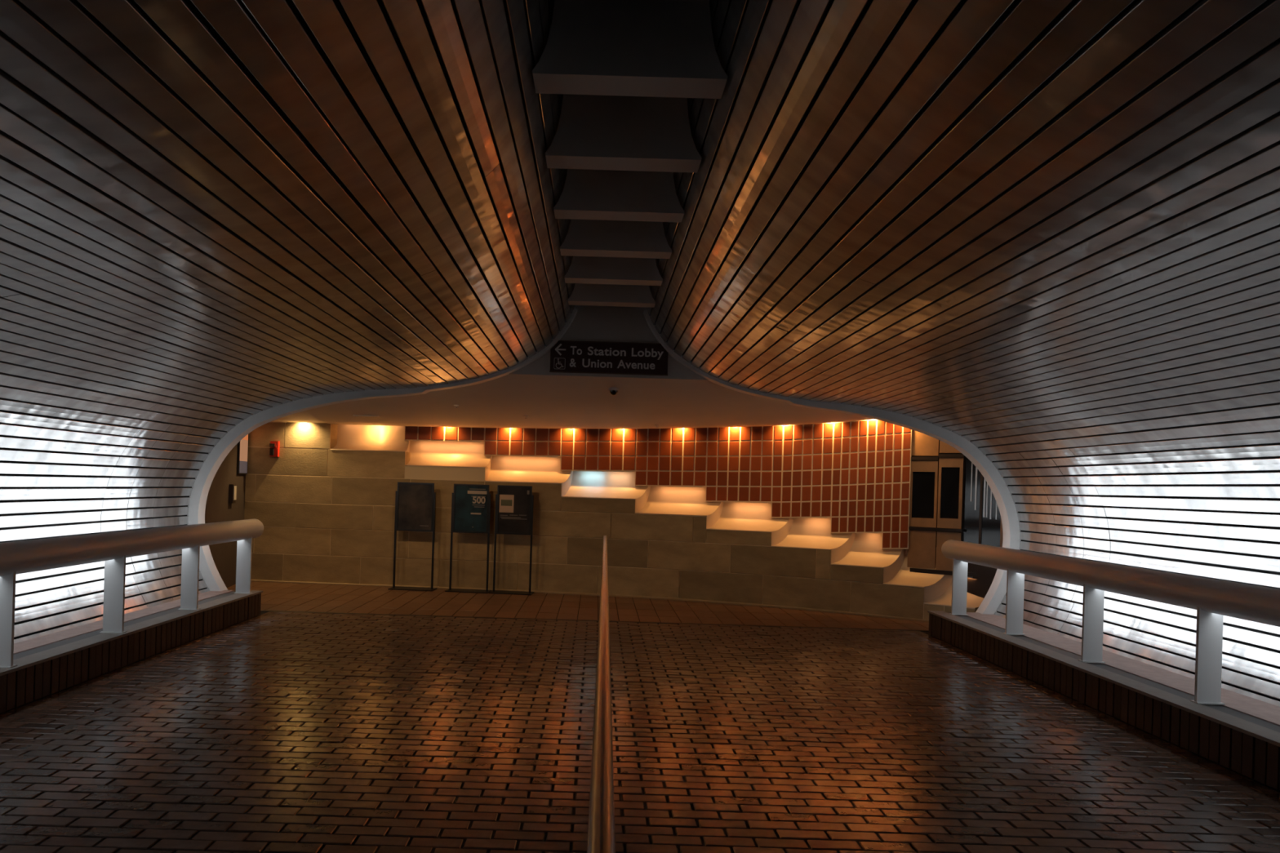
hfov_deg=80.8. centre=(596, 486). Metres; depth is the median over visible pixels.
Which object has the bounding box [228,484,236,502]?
reader
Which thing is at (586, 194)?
ceiling baffle
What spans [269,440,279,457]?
fire alarm
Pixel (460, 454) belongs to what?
step
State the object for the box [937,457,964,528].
window
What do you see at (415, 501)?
poster
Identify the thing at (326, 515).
wall
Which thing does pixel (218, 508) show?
wall
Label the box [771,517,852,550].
scoop
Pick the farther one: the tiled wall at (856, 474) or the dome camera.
the tiled wall at (856, 474)
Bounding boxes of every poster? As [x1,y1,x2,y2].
[397,484,432,529]
[453,485,487,532]
[497,486,530,533]
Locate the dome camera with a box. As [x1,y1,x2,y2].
[608,386,619,395]
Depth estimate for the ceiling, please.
9.28 m
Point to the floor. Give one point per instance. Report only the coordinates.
(330, 718)
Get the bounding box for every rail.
[0,519,263,667]
[941,539,1279,705]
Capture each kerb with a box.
[0,590,262,713]
[927,610,1279,791]
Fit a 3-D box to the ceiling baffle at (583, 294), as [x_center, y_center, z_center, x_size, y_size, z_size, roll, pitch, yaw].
[0.159,-2.286,7.322,0.848,1.020,0.165,2,0,0]
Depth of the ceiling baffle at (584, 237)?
5.66 m
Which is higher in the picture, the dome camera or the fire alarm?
the dome camera
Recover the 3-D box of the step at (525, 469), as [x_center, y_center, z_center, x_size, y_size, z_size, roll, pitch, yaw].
[-0.954,-0.251,10.636,1.194,0.412,0.430,2,0,5]
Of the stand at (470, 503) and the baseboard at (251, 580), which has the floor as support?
the stand at (470, 503)
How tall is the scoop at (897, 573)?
0.468 m
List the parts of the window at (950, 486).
frame, frame, pane, frame, frame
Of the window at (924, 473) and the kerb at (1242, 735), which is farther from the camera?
the window at (924, 473)
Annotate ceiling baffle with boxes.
[532,0,728,98]
[545,93,702,173]
[553,168,684,222]
[560,218,671,258]
[564,256,662,285]
[568,283,655,307]
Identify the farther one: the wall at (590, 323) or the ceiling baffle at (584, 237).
the wall at (590, 323)
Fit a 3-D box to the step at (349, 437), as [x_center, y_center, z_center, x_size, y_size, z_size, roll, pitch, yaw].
[-3.263,-0.738,10.777,1.182,0.481,0.426,2,0,3]
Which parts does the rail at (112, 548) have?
post, post, post, post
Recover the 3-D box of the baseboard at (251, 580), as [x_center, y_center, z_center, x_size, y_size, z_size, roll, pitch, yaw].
[-0.193,1.483,9.989,9.848,0.024,0.806,2,0,12]
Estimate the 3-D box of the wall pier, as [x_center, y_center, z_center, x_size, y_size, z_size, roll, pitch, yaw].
[4.275,0.078,9.230,0.846,2.700,0.210,2,0,31]
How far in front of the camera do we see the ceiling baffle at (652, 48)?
3.25 m
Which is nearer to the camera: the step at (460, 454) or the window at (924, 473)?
the window at (924, 473)
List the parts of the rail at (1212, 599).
post, post, post, post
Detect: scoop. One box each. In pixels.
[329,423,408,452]
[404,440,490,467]
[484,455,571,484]
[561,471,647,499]
[635,486,720,516]
[706,502,789,532]
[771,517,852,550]
[830,533,902,568]
[883,549,944,587]
[923,574,983,608]
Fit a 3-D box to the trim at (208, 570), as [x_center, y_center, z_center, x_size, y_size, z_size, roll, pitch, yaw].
[0.099,-0.290,8.109,8.938,3.237,0.142,2,0,0]
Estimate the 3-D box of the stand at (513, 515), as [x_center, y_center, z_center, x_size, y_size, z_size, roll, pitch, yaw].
[-1.145,0.729,10.283,0.577,1.474,0.260,2,0,5]
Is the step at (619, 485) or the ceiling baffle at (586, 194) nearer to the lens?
the ceiling baffle at (586, 194)
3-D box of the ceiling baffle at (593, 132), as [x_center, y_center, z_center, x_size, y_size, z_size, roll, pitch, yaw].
[0.159,-2.286,4.138,0.848,1.020,0.165,2,0,0]
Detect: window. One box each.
[909,460,938,527]
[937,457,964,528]
[961,446,1000,608]
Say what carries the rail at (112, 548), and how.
on the kerb at (47, 664)
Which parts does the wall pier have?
panel, ledge rail, ledge rail, panel, rail, panel, ledge rail, panel, ledge rail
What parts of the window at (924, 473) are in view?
frame, pane, frame, frame, frame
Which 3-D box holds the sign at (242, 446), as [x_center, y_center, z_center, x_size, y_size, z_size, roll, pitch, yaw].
[-4.930,-0.543,10.443,0.036,0.750,0.407,2,0,-11]
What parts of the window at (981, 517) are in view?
frame, frame, pane, panel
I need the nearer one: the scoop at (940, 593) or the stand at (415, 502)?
the scoop at (940, 593)
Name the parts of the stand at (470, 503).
leg, plate, frame, leg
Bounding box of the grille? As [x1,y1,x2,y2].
[269,448,274,455]
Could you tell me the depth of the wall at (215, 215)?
3.54 m
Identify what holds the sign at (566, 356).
hanging from the wall at (590, 323)
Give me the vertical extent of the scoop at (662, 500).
0.420 m
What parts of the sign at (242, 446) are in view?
grey pane, rose pane, orange pane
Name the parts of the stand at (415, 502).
leg, plate, frame, leg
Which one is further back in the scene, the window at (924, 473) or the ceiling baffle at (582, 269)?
the window at (924, 473)
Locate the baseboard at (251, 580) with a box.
[250,579,928,622]
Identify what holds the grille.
attached to the fire alarm
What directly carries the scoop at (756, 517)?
attached to the wall at (326, 515)
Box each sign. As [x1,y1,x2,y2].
[236,434,248,474]
[549,340,668,375]
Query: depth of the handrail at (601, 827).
1.51 m
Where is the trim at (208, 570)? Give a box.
[186,307,1021,614]
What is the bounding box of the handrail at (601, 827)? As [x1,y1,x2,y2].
[586,535,615,852]
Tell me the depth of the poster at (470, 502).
10.32 m
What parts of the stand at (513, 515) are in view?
leg, plate, frame, leg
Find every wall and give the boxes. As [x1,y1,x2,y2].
[0,0,575,644]
[198,444,245,587]
[244,422,977,620]
[404,419,911,549]
[509,305,706,379]
[646,0,1279,706]
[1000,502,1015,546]
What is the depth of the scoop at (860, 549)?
9.57 m
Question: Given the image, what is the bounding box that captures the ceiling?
[271,373,875,428]
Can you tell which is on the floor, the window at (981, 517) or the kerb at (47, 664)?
the kerb at (47, 664)
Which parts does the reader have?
plate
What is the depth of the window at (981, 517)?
8.94 m
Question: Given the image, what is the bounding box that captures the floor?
[0,581,1279,852]
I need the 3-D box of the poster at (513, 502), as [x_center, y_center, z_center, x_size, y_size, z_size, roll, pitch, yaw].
[-1.133,0.327,10.283,0.433,0.625,0.012,2,0,5]
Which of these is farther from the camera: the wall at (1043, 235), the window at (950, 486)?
the window at (950, 486)
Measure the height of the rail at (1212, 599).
0.779 m
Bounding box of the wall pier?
[906,430,977,585]
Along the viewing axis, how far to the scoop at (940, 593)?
9.02 m
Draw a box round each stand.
[387,482,436,591]
[444,484,491,593]
[488,484,533,595]

